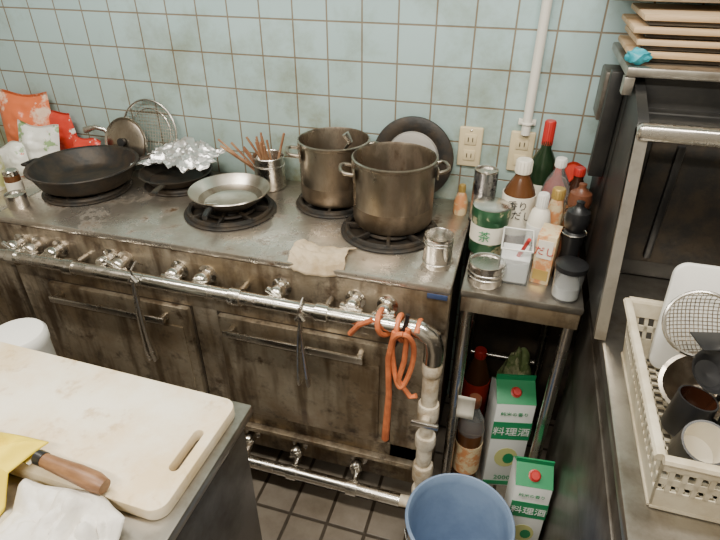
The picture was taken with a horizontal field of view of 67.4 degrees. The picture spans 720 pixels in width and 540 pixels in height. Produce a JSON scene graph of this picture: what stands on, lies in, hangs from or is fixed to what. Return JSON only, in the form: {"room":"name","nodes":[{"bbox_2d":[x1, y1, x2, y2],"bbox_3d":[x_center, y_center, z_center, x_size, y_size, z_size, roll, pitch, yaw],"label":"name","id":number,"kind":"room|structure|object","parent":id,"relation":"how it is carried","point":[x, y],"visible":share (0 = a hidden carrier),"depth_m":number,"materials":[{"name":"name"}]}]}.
{"room":"commercial kitchen","nodes":[
{"label":"commercial kitchen","id":0,"kind":"room"},
{"bbox_2d":[0,0,719,393],"bbox_3d":[-0.177,-0.612,1.815,4.378,2.422,0.085,9,33,14],"label":"wall","id":1,"kind":"structure","parent":0,"point":[228,71],"depth_m":1.74,"materials":[{"name":"tile"}]},
{"bbox_2d":[457,126,483,166],"bbox_3d":[0.348,-0.389,1.708,0.073,0.128,0.017,9,33,14],"label":"wall outlet","id":2,"kind":"object","parent":1,"relation":"attached to","point":[470,138],"visible":0.94,"depth_m":1.70,"materials":[{"name":"beige plastic"}]},
{"bbox_2d":[449,226,588,419],"bbox_3d":[0.957,0.282,1.909,1.216,0.807,0.020,9,33,14],"label":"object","id":3,"kind":"structure","parent":1,"relation":"attached to","point":[499,335],"depth_m":2.02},
{"bbox_2d":[506,130,535,170],"bbox_3d":[0.497,-0.366,1.671,0.073,0.128,0.017,9,33,14],"label":"wall outlet","id":4,"kind":"object","parent":1,"relation":"attached to","point":[520,145],"visible":0.72,"depth_m":1.66,"materials":[{"name":"beige plastic"}]},
{"bbox_2d":[518,0,552,135],"bbox_3d":[0.498,-0.949,1.289,0.051,1.275,0.040,9,33,14],"label":"conduit pipe","id":5,"kind":"object","parent":1,"relation":"attached to","point":[527,121],"visible":1,"depth_m":1.52,"materials":[{"name":"beige plastic"}]},
{"bbox_2d":[621,0,719,2],"bbox_3d":[1.138,-0.571,1.178,1.114,0.089,0.230,9,33,14],"label":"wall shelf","id":6,"kind":"object","parent":1,"relation":"attached to","point":[690,1],"visible":1,"depth_m":1.18,"materials":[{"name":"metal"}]},
{"bbox_2d":[250,394,554,539],"bbox_3d":[-0.611,1.218,1.241,4.378,0.068,3.145,9,33,14],"label":"floor","id":7,"kind":"structure","parent":0,"point":[287,509],"depth_m":1.85,"materials":[{"name":"tile"}]},
{"bbox_2d":[0,147,41,324],"bbox_3d":[-1.656,-0.019,2.317,1.139,0.884,0.540,9,33,14],"label":"countertop","id":8,"kind":"structure","parent":7,"relation":"on","point":[15,303],"depth_m":1.92,"materials":[{"name":"metal"}]},
{"bbox_2d":[0,155,5,190],"bbox_3d":[-1.294,-0.385,1.869,0.094,0.212,0.094,9,33,14],"label":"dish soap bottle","id":9,"kind":"object","parent":8,"relation":"on","point":[2,166],"visible":0.48,"depth_m":1.89,"materials":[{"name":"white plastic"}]},
{"bbox_2d":[1,167,25,191],"bbox_3d":[-1.188,-0.301,1.852,0.054,0.089,0.054,9,33,14],"label":"spice jar","id":10,"kind":"object","parent":8,"relation":"on","point":[12,178],"visible":0.86,"depth_m":1.83,"materials":[{"name":"brown"}]},
{"bbox_2d":[0,141,28,175],"bbox_3d":[-1.276,-0.407,1.994,0.131,0.134,0.058,1,32,2],"label":"snack bag","id":11,"kind":"object","parent":8,"relation":"on","point":[13,153],"visible":0.68,"depth_m":1.97,"materials":[{"name":"white plastic"}]},
{"bbox_2d":[0,89,50,141],"bbox_3d":[-1.296,-0.565,2.108,0.221,0.262,0.095,4,32,7],"label":"snack bag","id":12,"kind":"object","parent":8,"relation":"on","point":[32,109],"visible":0.54,"depth_m":2.06,"materials":[{"name":"orange plastic"}]},
{"bbox_2d":[17,119,59,159],"bbox_3d":[-1.208,-0.466,2.033,0.182,0.186,0.076,-2,32,-3],"label":"snack bag","id":13,"kind":"object","parent":8,"relation":"on","point":[38,141],"visible":0.66,"depth_m":2.01,"materials":[{"name":"white plastic"}]},
{"bbox_2d":[49,110,76,149],"bbox_3d":[-1.164,-0.520,2.109,0.167,0.204,0.052,15,35,23],"label":"snack bag","id":14,"kind":"object","parent":8,"relation":"on","point":[66,128],"visible":0.52,"depth_m":2.07,"materials":[{"name":"red plastic"}]},
{"bbox_2d":[0,318,56,355],"bbox_3d":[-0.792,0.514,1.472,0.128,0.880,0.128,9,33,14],"label":"pail","id":15,"kind":"object","parent":7,"relation":"on","point":[30,333],"visible":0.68,"depth_m":1.24,"materials":[{"name":"white plastic"}]},
{"bbox_2d":[0,400,261,539],"bbox_3d":[-1.069,0.815,0.964,1.472,0.910,1.143,9,33,14],"label":"prep table","id":16,"kind":"object","parent":7,"relation":"on","point":[219,503],"visible":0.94,"depth_m":0.94,"materials":[{"name":"metal"}]},
{"bbox_2d":[0,432,48,514],"bbox_3d":[-0.619,0.309,0.808,0.194,0.113,0.197,9,33,14],"label":"cloth","id":17,"kind":"object","parent":16,"relation":"on","point":[15,449],"visible":1,"depth_m":0.83,"materials":[{"name":"yellow fabric"}]},
{"bbox_2d":[0,478,124,539],"bbox_3d":[-0.448,0.376,0.746,0.195,0.062,0.178,9,33,14],"label":"towel","id":18,"kind":"object","parent":16,"relation":"on","point":[40,511],"visible":1,"depth_m":0.77,"materials":[{"name":"fabric"}]},
{"bbox_2d":[0,342,234,519],"bbox_3d":[-0.560,0.257,0.973,0.641,0.026,0.250,9,33,14],"label":"cutting board","id":19,"kind":"object","parent":16,"relation":"on","point":[136,431],"visible":0.99,"depth_m":0.94,"materials":[{"name":"beige plastic"}]},
{"bbox_2d":[23,449,110,494],"bbox_3d":[-0.510,0.294,0.847,0.282,0.031,0.031,12,34,18],"label":"kitchen knife","id":20,"kind":"object","parent":19,"relation":"on","point":[91,480],"visible":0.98,"depth_m":0.81,"materials":[{"name":"brown wood"}]},
{"bbox_2d":[0,164,470,482],"bbox_3d":[-0.401,0.182,1.968,1.462,0.915,0.594,9,33,14],"label":"gas range","id":21,"kind":"object","parent":7,"relation":"on","point":[243,354],"visible":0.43,"depth_m":1.69,"materials":[{"name":"metal"}]},
{"bbox_2d":[3,190,29,210],"bbox_3d":[-1.117,-0.227,1.758,0.066,0.047,0.066,9,33,14],"label":"steel canister","id":22,"kind":"object","parent":21,"relation":"on","point":[15,200],"visible":1,"depth_m":1.74,"materials":[{"name":"silver metal"}]},
{"bbox_2d":[72,133,100,147],"bbox_3d":[-1.036,-0.442,2.038,0.147,0.130,0.059,9,33,14],"label":"snack bag","id":23,"kind":"object","parent":21,"relation":"on","point":[77,141],"visible":0.33,"depth_m":2.02,"materials":[{"name":"red plastic"}]},
{"bbox_2d":[21,145,154,196],"bbox_3d":[-0.947,-0.338,1.865,0.420,0.073,0.364,9,33,14],"label":"wok","id":24,"kind":"object","parent":21,"relation":"on","point":[82,171],"visible":0.98,"depth_m":1.91,"materials":[{"name":"black metal"}]},
{"bbox_2d":[83,125,106,133],"bbox_3d":[-0.977,-0.486,2.073,0.134,0.150,0.050,4,32,6],"label":"handle","id":25,"kind":"object","parent":21,"relation":"on","point":[86,129],"visible":0.19,"depth_m":2.03,"materials":[{"name":"silver metal"}]},
{"bbox_2d":[105,117,146,164],"bbox_3d":[-0.875,-0.476,2.014,0.184,0.175,0.060,9,33,14],"label":"lid","id":26,"kind":"object","parent":21,"relation":"on","point":[122,131],"visible":0.69,"depth_m":2.00,"materials":[{"name":"metal"}]},
{"bbox_2d":[124,99,177,153],"bbox_3d":[-0.773,-0.503,1.994,0.232,0.245,0.060,12,34,19],"label":"skimmer","id":27,"kind":"object","parent":21,"relation":"on","point":[139,100],"visible":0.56,"depth_m":1.98,"materials":[{"name":"metal"}]},
{"bbox_2d":[137,163,212,195],"bbox_3d":[-0.632,-0.328,1.877,0.255,0.042,0.313,-17,36,-25],"label":"skillet","id":28,"kind":"object","parent":21,"relation":"on","point":[158,176],"visible":0.77,"depth_m":1.90,"materials":[{"name":"black metal"}]},
{"bbox_2d":[131,136,226,172],"bbox_3d":[-0.624,-0.401,1.880,0.331,0.087,0.208,9,33,14],"label":"sheet","id":29,"kind":"object","parent":28,"relation":"on","point":[186,154],"visible":0.97,"depth_m":1.87,"materials":[{"name":"silver metal"}]},
{"bbox_2d":[0,248,443,507],"bbox_3d":[-0.521,0.334,1.746,1.572,0.760,0.158,9,33,14],"label":"gas pipe","id":30,"kind":"object","parent":21,"relation":"attached to","point":[428,407],"visible":0.8,"depth_m":1.53,"materials":[{"name":"silver metal"}]},
{"bbox_2d":[128,261,158,361],"bbox_3d":[-0.643,0.125,1.622,0.034,0.344,0.075,9,33,14],"label":"tongs","id":31,"kind":"object","parent":30,"relation":"attached to","point":[150,350],"visible":1,"depth_m":1.61,"materials":[{"name":"metal"}]},
{"bbox_2d":[294,298,310,387],"bbox_3d":[-0.155,0.199,1.497,0.040,0.285,0.075,9,33,14],"label":"tongs","id":32,"kind":"object","parent":30,"relation":"attached to","point":[299,317],"visible":1,"depth_m":1.48,"materials":[{"name":"metal"}]},
{"bbox_2d":[395,313,409,346],"bbox_3d":[0.104,0.152,1.358,0.041,0.105,0.016,9,33,14],"label":"metal hook","id":33,"kind":"object","parent":30,"relation":"attached to","point":[407,317],"visible":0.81,"depth_m":1.34,"materials":[{"name":"black metal"}]},
{"bbox_2d":[348,307,422,441],"bbox_3d":[0.068,0.287,1.476,0.196,0.427,0.088,9,33,14],"label":"hose","id":34,"kind":"object","parent":33,"relation":"hanging from","point":[395,335],"visible":0.99,"depth_m":1.39,"materials":[{"name":"orange rubber"}]},
{"bbox_2d":[187,173,270,219],"bbox_3d":[-0.412,-0.241,1.719,0.258,0.064,0.265,-17,36,-25],"label":"frying pan","id":35,"kind":"object","parent":21,"relation":"on","point":[228,192],"visible":1,"depth_m":1.77,"materials":[{"name":"metal"}]},
{"bbox_2d":[218,132,285,191],"bbox_3d":[-0.366,-0.390,1.868,0.262,0.205,0.112,9,33,14],"label":"cup","id":36,"kind":"object","parent":21,"relation":"on","point":[269,164],"visible":0.91,"depth_m":1.84,"materials":[{"name":"metal"}]},
{"bbox_2d":[287,239,356,276],"bbox_3d":[-0.114,-0.036,1.494,0.179,0.045,0.139,9,33,14],"label":"dishcloth","id":37,"kind":"object","parent":21,"relation":"on","point":[307,257],"visible":1,"depth_m":1.47,"materials":[{"name":"beige fabric"}]},
{"bbox_2d":[285,127,378,208],"bbox_3d":[-0.082,-0.332,1.742,0.298,0.194,0.230,9,33,14],"label":"stockpot","id":38,"kind":"object","parent":21,"relation":"on","point":[321,151],"visible":0.82,"depth_m":1.68,"materials":[{"name":"metal"}]},
{"bbox_2d":[342,131,352,148],"bbox_3d":[-0.075,-0.371,1.662,0.132,0.137,0.049,21,38,29],"label":"ladle","id":39,"kind":"object","parent":38,"relation":"on","point":[346,135],"visible":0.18,"depth_m":1.60,"materials":[{"name":"metal"}]},
{"bbox_2d":[338,142,450,235],"bbox_3d":[0.099,-0.242,1.593,0.281,0.200,0.255,-27,41,-36],"label":"stockpot","id":40,"kind":"object","parent":21,"relation":"on","point":[394,182],"visible":1,"depth_m":1.53,"materials":[{"name":"metal"}]},
{"bbox_2d":[376,116,453,192],"bbox_3d":[0.168,-0.359,1.748,0.267,0.264,0.051,9,33,14],"label":"frying pan","id":41,"kind":"object","parent":21,"relation":"on","point":[421,131],"visible":0.36,"depth_m":1.71,"materials":[{"name":"black metal"}]},
{"bbox_2d":[422,227,453,271],"bbox_3d":[0.207,-0.054,1.438,0.080,0.094,0.080,9,33,14],"label":"steel cup","id":42,"kind":"object","parent":21,"relation":"on","point":[438,242],"visible":1,"depth_m":1.42,"materials":[{"name":"silver metal"}]},
{"bbox_2d":[453,183,467,215],"bbox_3d":[0.320,-0.224,1.705,0.044,0.098,0.044,9,33,14],"label":"condiment bottle","id":43,"kind":"object","parent":21,"relation":"on","point":[460,206],"visible":1,"depth_m":1.69,"materials":[{"name":"orange plastic"}]},
{"bbox_2d":[404,473,514,539],"bbox_3d":[0.271,0.806,1.544,0.299,0.309,0.299,9,33,14],"label":"bucket","id":44,"kind":"object","parent":7,"relation":"on","point":[446,506],"visible":1,"depth_m":1.59,"materials":[{"name":"plastic"}]},
{"bbox_2d":[451,393,484,477],"bbox_3d":[0.363,0.576,1.804,0.091,0.421,0.091,9,33,14],"label":"sauce bottle","id":45,"kind":"object","parent":7,"relation":"on","point":[469,433],"visible":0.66,"depth_m":1.76,"materials":[{"name":"brown"}]},
{"bbox_2d":[458,346,490,420],"bbox_3d":[0.434,0.449,2.035,0.097,0.391,0.097,9,33,14],"label":"vinegar bottle","id":46,"kind":"object","parent":7,"relation":"on","point":[477,374],"visible":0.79,"depth_m":1.96,"materials":[{"name":"brown plastic"}]},
{"bbox_2d":[479,374,536,485],"bbox_3d":[0.497,0.531,1.832,0.125,0.468,0.125,2,32,3],"label":"carton","id":47,"kind":"object","parent":7,"relation":"on","point":[511,404],"visible":0.91,"depth_m":1.75,"materials":[{"name":"white cardboard"}]},
{"bbox_2d":[441,251,583,473],"bbox_3d":[0.473,0.320,1.785,0.302,0.876,0.489,9,33,14],"label":"side table","id":48,"kind":"object","parent":7,"relation":"on","point":[533,302],"visible":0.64,"depth_m":1.42,"materials":[{"name":"silver metal"}]},
{"bbox_2d":[456,395,475,419],"bbox_3d":[0.313,0.406,1.600,0.051,0.094,0.013,9,33,14],"label":"paper tag","id":49,"kind":"object","parent":48,"relation":"attached to","point":[465,405],"visible":1,"depth_m":1.61,"materials":[{"name":"beige paper"}]},
{"bbox_2d":[469,165,498,225],"bbox_3d":[0.378,-0.222,1.654,0.076,0.183,0.076,9,33,14],"label":"can","id":50,"kind":"object","parent":48,"relation":"on","point":[485,180],"visible":0.69,"depth_m":1.61,"materials":[{"name":"metal"}]},
{"bbox_2d":[467,252,505,289],"bbox_3d":[0.329,0.003,1.409,0.096,0.061,0.096,9,33,14],"label":"tin can","id":51,"kind":"object","parent":48,"relation":"on","point":[485,272],"visible":0.97,"depth_m":1.38,"materials":[{"name":"metal"}]},
{"bbox_2d":[468,196,511,255],"bbox_3d":[0.365,-0.121,1.528,0.106,0.146,0.107,9,33,14],"label":"can","id":52,"kind":"object","parent":48,"relation":"on","point":[490,215],"visible":0.94,"depth_m":1.49,"materials":[{"name":"metal"}]},
{"bbox_2d":[499,227,534,285],"bbox_3d":[0.412,-0.048,1.427,0.080,0.130,0.121,9,33,14],"label":"container","id":53,"kind":"object","parent":48,"relation":"on","point":[517,246],"visible":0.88,"depth_m":1.40,"materials":[{"name":"white plastic"}]},
{"bbox_2d":[502,157,536,228],"bbox_3d":[0.451,-0.194,1.540,0.093,0.255,0.095,9,33,14],"label":"bottle","id":54,"kind":"object","parent":48,"relation":"on","point":[520,192],"visible":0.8,"depth_m":1.49,"materials":[{"name":"brown"}]},
{"bbox_2d":[525,191,550,259],"bbox_3d":[0.491,-0.123,1.488,0.064,0.191,0.064,9,33,14],"label":"bottle","id":55,"kind":"object","parent":48,"relation":"on","point":[539,215],"visible":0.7,"depth_m":1.45,"materials":[{"name":"beige plastic"}]},
{"bbox_2d":[530,119,556,206],"bbox_3d":[0.543,-0.286,1.619,0.080,0.327,0.080,9,33,14],"label":"wine bottle","id":56,"kind":"object","parent":48,"relation":"on","point":[544,159],"visible":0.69,"depth_m":1.57,"materials":[{"name":"green glass"}]},
{"bbox_2d":[529,223,562,285],"bbox_3d":[0.483,-0.041,1.405,0.048,0.140,0.079,16,35,23],"label":"carton","id":57,"kind":"object","parent":48,"relation":"on","point":[549,236],"visible":0.99,"depth_m":1.37,"materials":[{"name":"beige"}]},
{"bbox_2d":[540,156,569,225],"bbox_3d":[0.559,-0.204,1.560,0.080,0.251,0.080,9,33,14],"label":"plastic bottle","id":58,"kind":"object","parent":48,"relation":"on","point":[558,177],"visible":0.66,"depth_m":1.51,"materials":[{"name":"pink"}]},
{"bbox_2d":[548,186,566,225],"bbox_3d":[0.543,-0.141,1.516,0.044,0.191,0.044,9,33,14],"label":"bottle","id":59,"kind":"object","parent":48,"relation":"on","point":[556,205],"visible":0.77,"depth_m":1.48,"materials":[{"name":"orange plastic"}]},
{"bbox_2d":[551,256,588,303],"bbox_3d":[0.515,0.024,1.336,0.078,0.104,0.078,9,33,14],"label":"jar","id":60,"kind":"object","parent":48,"relation":"on","point":[570,272],"visible":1,"depth_m":1.31,"materials":[{"name":"white plastic"}]},
{"bbox_2d":[552,200,590,277],"bbox_3d":[0.543,-0.076,1.384,0.065,0.222,0.065,9,33,14],"label":"pepper mill","id":61,"kind":"object","parent":48,"relation":"on","point":[577,218],"visible":0.82,"depth_m":1.35,"materials":[{"name":"black plastic"}]},
{"bbox_2d":[561,166,586,236],"bbox_3d":[0.617,-0.192,1.568,0.068,0.223,0.068,9,33,14],"label":"sauce bottle","id":62,"kind":"object","parent":48,"relation":"on","point":[579,172],"visible":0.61,"depth_m":1.51,"materials":[{"name":"brown plastic"}]},
{"bbox_2d":[565,162,582,181],"bbox_3d":[0.619,-0.230,1.637,0.076,0.212,0.036,9,33,14],"label":"pouch","id":63,"kind":"object","parent":48,"relation":"on","point":[569,169],"visible":0.12,"depth_m":1.59,"materials":[{"name":"red plastic"}]},
{"bbox_2d":[557,182,591,256],"bbox_3d":[0.588,-0.135,1.478,0.065,0.222,0.065,9,33,14],"label":"wooden pepper mill","id":64,"kind":"object","parent":48,"relation":"on","point":[580,193],"visible":0.41,"depth_m":1.42,"materials":[{"name":"brown"}]},
{"bbox_2d":[496,347,531,376],"bbox_3d":[0.560,0.448,1.992,0.131,0.440,0.114,-6,33,-9],"label":"bag","id":65,"kind":"object","parent":7,"relation":"on","point":[518,362],"visible":0.29,"depth_m":1.89,"materials":[{"name":"green plastic"}]},
{"bbox_2d":[504,456,554,539],"bbox_3d":[0.498,0.703,1.625,0.105,0.397,0.105,6,33,9],"label":"carton","id":66,"kind":"object","parent":7,"relation":"on","point":[529,489],"visible":0.99,"depth_m":1.54,"materials":[{"name":"white cardboard"}]},
{"bbox_2d":[539,272,719,539],"bbox_3d":[0.940,0.845,0.932,1.114,0.892,1.530,9,33,14],"label":"countertop","id":67,"kind":"structure","parent":7,"relation":"on","point":[598,492],"depth_m":1.13,"materials":[{"name":"silver metal"}]},
{"bbox_2d":[584,42,719,340],"bbox_3d":[1.002,-0.161,1.207,0.922,0.516,0.619,9,33,14],"label":"dishwasher","id":68,"kind":"object","parent":67,"relation":"on","point":[654,164],"visible":0.99,"depth_m":1.24,"materials":[{"name":"metal"}]},
{"bbox_2d":[624,47,652,64],"bbox_3d":[0.601,-0.461,1.164,0.057,0.036,0.041,9,33,14],"label":"cloth","id":69,"kind":"object","parent":68,"relation":"on","point":[637,56],"visible":1,"depth_m":1.15,"materials":[{"name":"teal fabric"}]},
{"bbox_2d":[618,3,719,64],"bbox_3d":[0.857,-0.526,1.210,0.488,0.095,0.240,9,33,14],"label":"trays","id":70,"kind":"object","parent":68,"relation":"on","point":[672,33],"visible":0.89,"depth_m":1.16,"materials":[{"name":"brown wood"}]},
{"bbox_2d":[621,296,719,523],"bbox_3d":[0.720,0.252,0.910,0.501,0.132,0.428,9,33,14],"label":"dish rack","id":71,"kind":"object","parent":67,"relation":"on","point":[681,495],"visible":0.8,"depth_m":0.86,"materials":[{"name":"beige plastic"}]},
{"bbox_2d":[648,263,719,368],"bbox_3d":[0.770,0.118,1.017,0.374,0.228,0.054,9,33,14],"label":"chopping board","id":72,"kind":"object","parent":71,"relation":"in","point":[686,277],"visible":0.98,"depth_m":1.03,"materials":[{"name":"white plastic"}]},
{"bbox_2d":[658,351,719,417],"bbox_3d":[0.605,0.215,0.972,0.121,0.100,0.120,9,33,14],"label":"steel bowl","id":73,"kind":"object","parent":71,"relation":"in","point":[676,372],"visible":0.25,"depth_m":1.01,"materials":[{"name":"silver metal"}]},
{"bbox_2d":[661,385,718,436],"bbox_3d":[0.578,0.248,0.940,0.088,0.084,0.067,-11,34,-18],"label":"cup","id":74,"kind":"object","parent":71,"relation":"in","point":[690,403],"visible":0.74,"depth_m":0.93,"materials":[{"name":"black plastic"}]},
{"bbox_2d":[661,290,719,392],"bbox_3d":[0.616,0.136,0.974,0.093,0.193,0.138,-22,38,-31],"label":"strainer","id":75,"kind":"object","parent":71,"relation":"in","point":[690,293],"visible":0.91,"depth_m":0.98,"materials":[{"name":"metal"}]},
{"bbox_2d":[668,420,719,465],"bbox_3d":[0.530,0.281,0.840,0.096,0.106,0.092,-20,37,-29],"label":"coffee mug","id":76,"kind":"object","parent":71,"relation":"in","point":[699,440],"visible":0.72,"depth_m":0.85,"materials":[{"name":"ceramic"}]},
{"bbox_2d":[690,332,719,350],"bbox_3d":[0.736,0.114,0.942,0.282,0.046,0.051,1,32,2],"label":"spatula","id":77,"kind":"object","parent":71,"relation":"in","point":[708,341],"visible":1,"depth_m":0.96,"materials":[{"name":"metal"}]},
{"bbox_2d":[692,350,719,394],"bbox_3d":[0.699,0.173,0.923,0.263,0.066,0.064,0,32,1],"label":"bowl","id":78,"kind":"object","parent":71,"relation":"in","point":[705,364],"visible":1,"depth_m":0.94,"materials":[{"name":"black plastic"}]},
{"bbox_2d":[711,395,719,425],"bbox_3d":[0.641,0.259,0.915,0.070,0.093,0.086,9,33,14],"label":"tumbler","id":79,"kind":"object","parent":71,"relation":"in","point":[717,397],"visible":0.18,"depth_m":0.94,"materials":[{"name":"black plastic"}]}
]}

